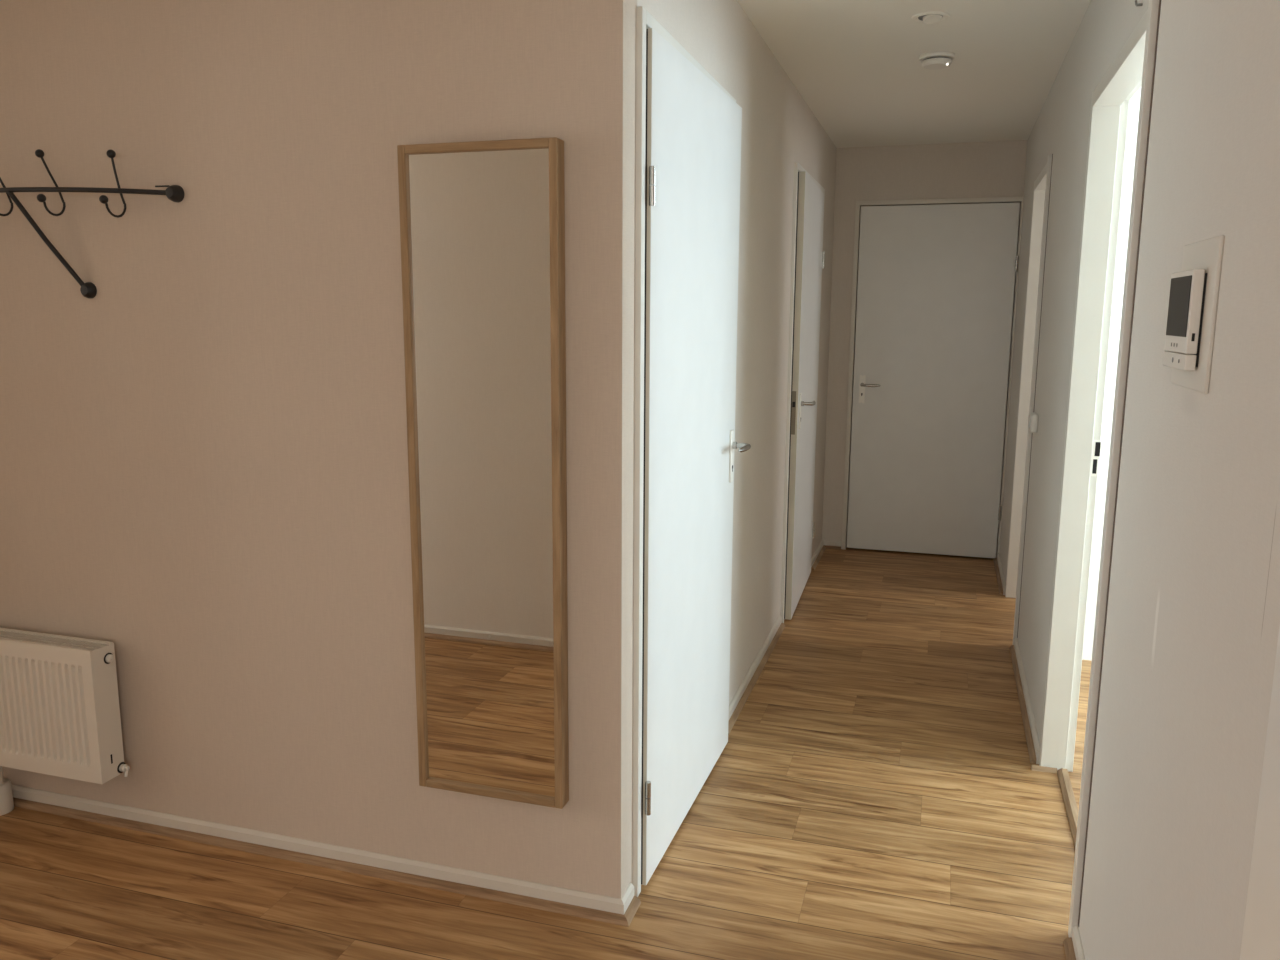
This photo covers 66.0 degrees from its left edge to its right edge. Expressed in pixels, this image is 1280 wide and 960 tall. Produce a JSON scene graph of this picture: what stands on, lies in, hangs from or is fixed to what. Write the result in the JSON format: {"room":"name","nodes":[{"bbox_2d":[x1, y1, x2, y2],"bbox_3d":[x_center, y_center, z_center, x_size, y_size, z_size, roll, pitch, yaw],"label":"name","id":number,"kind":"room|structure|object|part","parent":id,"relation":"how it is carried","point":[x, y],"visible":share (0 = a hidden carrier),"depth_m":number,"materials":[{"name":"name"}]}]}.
{"room":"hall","nodes":[
{"label":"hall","id":0,"kind":"room"},
{"bbox_2d":[0,0,636,898],"bbox_3d":[-2.178,-0.256,2.945,4.503,2.465,0.100,3,10,17],"label":"wall","id":1,"kind":"structure","parent":0,"point":[204,477],"depth_m":2.52,"materials":[{"name":"beige paint"}]},
{"bbox_2d":[0,628,129,783],"bbox_3d":[-1.970,0.627,2.905,1.059,0.394,0.086,3,10,17],"label":"radiator","id":2,"kind":"object","parent":1,"relation":"attached to","point":[60,709],"visible":1,"depth_m":2.77,"materials":[{"name":"white metal"}]},
{"bbox_2d":[0,628,112,650],"bbox_3d":[-1.981,0.438,2.876,1.028,0.011,0.079,3,10,17],"label":"grille","id":3,"kind":"object","parent":2,"relation":"attached to","point":[10,639],"depth_m":2.77,"materials":[{"name":"beige metal"}]},
{"bbox_2d":[0,149,183,298],"bbox_3d":[-1.717,-0.671,2.603,1.137,0.374,0.140,3,10,17],"label":"coat rack","id":4,"kind":"object","parent":1,"relation":"attached to","point":[175,193],"visible":1,"depth_m":2.51,"materials":[{"name":"black metal"}]},
{"bbox_3d":[-1.700,-0.753,2.602,1.063,0.026,0.074,3,10,17],"label":"rail","id":5,"kind":"part","parent":4,"relation":"part of","materials":[{"name":"black metal"}]},
{"bbox_2d":[12,785,628,926],"bbox_3d":[-1.281,0.996,2.807,2.633,0.052,0.030,3,10,17],"label":"baseboard","id":6,"kind":"structure","parent":1,"relation":"attached to","point":[576,903],"depth_m":2.67,"materials":[{"name":"paint"}]},
{"bbox_2d":[397,137,568,808],"bbox_3d":[-0.365,0.015,2.345,0.392,1.568,0.046,3,10,17],"label":"wall mirror","id":7,"kind":"object","parent":1,"relation":"attached to","point":[482,223],"visible":1,"depth_m":2.32,"materials":[{"name":"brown mirror"}]},
{"bbox_3d":[-0.543,0.005,2.399,0.020,1.568,0.046,3,10,17],"label":"frame rail","id":8,"kind":"part","parent":7,"relation":"part of","materials":[{"name":"brown wood"}]},
{"bbox_3d":[-0.361,-0.748,2.215,0.352,0.020,0.046,3,10,17],"label":"frame rail","id":9,"kind":"part","parent":7,"relation":"part of","materials":[{"name":"brown wood"}]},
{"bbox_3d":[-0.370,0.778,2.475,0.352,0.020,0.046,3,10,17],"label":"frame rail","id":10,"kind":"part","parent":7,"relation":"part of","materials":[{"name":"brown wood"}]},
{"bbox_3d":[-0.188,0.025,2.291,0.020,1.568,0.046,3,10,17],"label":"frame rail","id":11,"kind":"part","parent":7,"relation":"part of","materials":[{"name":"brown wood"}]},
{"bbox_2d":[0,535,1091,959],"bbox_3d":[-0.378,1.183,2.254,8.700,0.120,11.046,3,10,17],"label":"floor","id":12,"kind":"structure","parent":0,"point":[875,793],"depth_m":2.73,"materials":[{"name":"brown oak laminate"}]},
{"bbox_2d":[0,766,13,815],"bbox_3d":[-1.922,0.906,2.943,0.074,0.177,0.074,3,10,17],"label":"pipe","id":13,"kind":"object","parent":12,"relation":"on","point":[6,794],"visible":0.97,"depth_m":2.94,"materials":[{"name":"plastic"}]},
{"bbox_2d":[1031,765,1056,773],"bbox_3d":[1.335,0.954,3.251,0.078,0.014,0.014,3,10,17],"label":"threshold","id":14,"kind":"object","parent":12,"relation":"on","point":[1034,767],"visible":1,"depth_m":3.25,"materials":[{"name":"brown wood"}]},
{"bbox_2d":[1057,768,1077,846],"bbox_3d":[1.253,1.029,2.807,0.030,0.016,0.917,3,10,17],"label":"threshold","id":15,"kind":"object","parent":12,"relation":"on","point":[1063,775],"visible":0.41,"depth_m":3.03,"materials":[{"name":"brown wood"}]},
{"bbox_2d":[637,0,836,704],"bbox_3d":[0.534,-0.464,4.249,0.100,2.465,4.022,3,10,17],"label":"wall","id":16,"kind":"structure","parent":0,"point":[779,130],"depth_m":3.88,"materials":[{"name":"paint"}]},
{"bbox_2d":[632,6,735,896],"bbox_3d":[0.105,-0.069,2.849,0.095,2.153,1.019,3,10,17],"label":"door frame","id":17,"kind":"structure","parent":16,"relation":"attached to","point":[644,19],"depth_m":2.34,"materials":[{"name":"white paint"}]},
{"bbox_2d":[641,28,750,884],"bbox_3d":[0.182,-0.051,2.818,0.111,2.106,0.944,4,10,18],"label":"door","id":18,"kind":"structure","parent":16,"relation":"in","point":[693,154],"depth_m":2.69,"materials":[{"name":"paint"}]},
{"bbox_3d":[0.298,-0.078,3.207,0.008,0.172,0.034,4,10,18],"label":"handle plate","id":19,"kind":"part","parent":18,"relation":"part of","materials":[{"name":"silver metal"}]},
{"bbox_3d":[0.316,-0.103,3.141,0.063,0.024,0.128,4,10,18],"label":"handle","id":20,"kind":"part","parent":18,"relation":"part of","materials":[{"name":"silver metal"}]},
{"bbox_2d":[621,539,825,925],"bbox_3d":[0.571,0.739,4.372,0.030,0.052,4.153,3,10,17],"label":"baseboard","id":21,"kind":"structure","parent":16,"relation":"attached to","point":[631,903],"depth_m":3.94,"materials":[{"name":"paint"}]},
{"bbox_2d":[780,162,824,622],"bbox_3d":[0.805,-0.447,5.084,0.095,2.153,1.033,3,10,17],"label":"door frame","id":22,"kind":"structure","parent":16,"relation":"attached to","point":[797,167],"depth_m":4.58,"materials":[{"name":"white paint"}]},
{"bbox_2d":[784,171,824,619],"bbox_3d":[0.883,-0.431,5.065,0.111,2.106,0.954,3,10,15],"label":"door","id":23,"kind":"structure","parent":16,"relation":"in","point":[809,263],"depth_m":4.83,"materials":[{"name":"paint"}]},
{"bbox_3d":[0.722,-0.316,4.635,0.020,0.205,0.002,3,10,15],"label":"lock plate","id":24,"kind":"part","parent":23,"relation":"part of","materials":[{"name":"silver metal"}]},
{"bbox_3d":[0.762,-0.328,4.686,0.008,0.172,0.034,3,10,15],"label":"handle plate","id":25,"kind":"part","parent":23,"relation":"part of","materials":[{"name":"silver metal"}]},
{"bbox_3d":[0.810,-0.370,4.720,0.063,0.024,0.128,3,10,15],"label":"handle","id":26,"kind":"part","parent":23,"relation":"part of","materials":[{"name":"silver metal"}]},
{"bbox_2d":[737,0,1090,147],"bbox_3d":[-0.364,-1.365,1.818,8.700,0.120,11.046,3,10,17],"label":"ceiling","id":27,"kind":"structure","parent":0,"point":[856,65],"depth_m":3.87,"materials":[{"name":"white paint"}]},
{"bbox_2d":[911,11,949,23],"bbox_3d":[0.971,-1.544,3.293,0.124,0.029,0.124,3,10,17],"label":"recessed light","id":28,"kind":"object","parent":27,"relation":"in","point":[931,17],"visible":1,"depth_m":3.28,"materials":[{"name":"white paint"}]},
{"bbox_2d":[919,51,954,69],"bbox_3d":[1.142,-1.610,3.791,0.134,0.045,0.134,3,10,17],"label":"smoke detector","id":29,"kind":"object","parent":27,"relation":"attached to","point":[935,60],"visible":1,"depth_m":3.75,"materials":[{"name":"white plastic"}]},
{"bbox_2d":[822,140,1026,548],"bbox_3d":[3.052,-0.683,5.612,4.097,2.465,0.100,3,10,17],"label":"wall","id":30,"kind":"structure","parent":0,"point":[992,168],"depth_m":5.89,"materials":[{"name":"paint"}]},
{"bbox_2d":[823,540,840,549],"bbox_3d":[1.229,0.414,6.299,0.112,0.052,0.030,3,10,17],"label":"baseboard","id":31,"kind":"structure","parent":30,"relation":"attached to","point":[829,544],"depth_m":6.30,"materials":[{"name":"paint"}]},
{"bbox_2d":[842,196,1023,556],"bbox_3d":[1.757,-0.599,6.004,0.951,2.153,0.072,3,10,17],"label":"door frame","id":32,"kind":"structure","parent":30,"relation":"attached to","point":[1017,199],"depth_m":5.95,"materials":[{"name":"beige paint"}]},
{"bbox_2d":[847,202,1019,557],"bbox_3d":[1.751,-0.579,5.950,0.908,2.105,0.111,3,10,17],"label":"door","id":33,"kind":"structure","parent":30,"relation":"in","point":[936,283],"depth_m":5.96,"materials":[{"name":"paint"}]},
{"bbox_3d":[1.372,-0.561,6.084,0.035,0.172,0.008,3,10,17],"label":"handle plate","id":34,"kind":"part","parent":33,"relation":"part of","materials":[{"name":"silver metal"}]},
{"bbox_3d":[1.410,-0.580,6.031,0.125,0.024,0.063,3,10,17],"label":"handle","id":35,"kind":"part","parent":33,"relation":"part of","materials":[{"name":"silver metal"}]},
{"bbox_2d":[998,87,1140,660],"bbox_3d":[1.741,-0.375,3.768,5.700,2.465,6.446,3,10,17],"label":"wall","id":36,"kind":"structure","parent":0,"point":[1134,104],"depth_m":4.09,"materials":[{"name":"white paint"}]},
{"bbox_2d":[999,0,1279,959],"bbox_3d":[1.351,-0.236,2.942,0.098,2.465,6.076,3,10,17],"label":"wall","id":37,"kind":"structure","parent":0,"point":[1193,619],"depth_m":1.60,"materials":[{"name":"white paint"}]},
{"bbox_2d":[1005,154,1052,644],"bbox_3d":[1.872,-0.362,4.660,0.113,2.140,0.909,3,10,17],"label":"door frame","id":38,"kind":"structure","parent":37,"relation":"attached to","point":[1042,184],"depth_m":4.96,"materials":[{"name":"white paint"}]},
{"bbox_2d":[1028,412,1038,432],"bbox_3d":[1.623,-0.237,4.069,0.035,0.080,0.080,3,10,17],"label":"light switch","id":39,"kind":"object","parent":37,"relation":"attached to","point":[1033,417],"visible":1,"depth_m":4.04,"materials":[{"name":"white plastic"}]},
{"bbox_2d":[993,553,1085,959],"bbox_3d":[1.298,0.942,3.211,0.030,0.052,5.976,3,10,17],"label":"baseboard","id":40,"kind":"structure","parent":37,"relation":"attached to","point":[1073,947],"depth_m":3.64,"materials":[{"name":"paint"}]},
{"bbox_2d":[1039,0,1160,936],"bbox_3d":[1.237,-0.018,2.628,0.115,2.140,1.012,3,10,17],"label":"door frame","id":41,"kind":"structure","parent":37,"relation":"attached to","point":[1133,68],"depth_m":2.97,"materials":[{"name":"white paint"}]},
{"bbox_3d":[1.422,-0.068,3.071,0.024,0.114,0.002,3,10,17],"label":"strike plate","id":42,"kind":"part","parent":41,"relation":"part of","materials":[{"name":"silver metal"}]},
{"bbox_2d":[1135,0,1142,6],"bbox_3d":[1.114,-1.066,2.201,0.016,0.013,0.006,3,10,17],"label":"screw","id":43,"kind":"object","parent":37,"relation":"attached to","point":[1136,3],"visible":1,"depth_m":2.20,"materials":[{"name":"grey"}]},
{"bbox_2d":[1171,235,1224,393],"bbox_3d":[0.878,-0.260,1.556,0.006,0.230,0.237,3,10,17],"label":"wall plate","id":44,"kind":"object","parent":37,"relation":"attached to","point":[1207,254],"visible":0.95,"depth_m":1.48,"materials":[{"name":"white plastic"}]},
{"bbox_2d":[1163,269,1206,370],"bbox_3d":[0.868,-0.256,1.573,0.020,0.153,0.163,3,10,17],"label":"intercom","id":45,"kind":"object","parent":44,"relation":"attached to","point":[1187,288],"visible":1,"depth_m":1.52,"materials":[{"name":"white plastic"}]},
{"bbox_3d":[-2.241,0.084,0.950,5.576,2.465,0.100,3,10,17],"label":"wall","id":46,"kind":"structure","parent":0,"visible":0},
{"bbox_2d":[1240,626,1279,959],"bbox_3d":[0.525,0.333,0.590,0.028,2.103,0.885,3,10,17],"label":"door","id":47,"kind":"structure","parent":46,"relation":"in","point":[1261,929],"depth_m":0.99,"materials":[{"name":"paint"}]}
]}

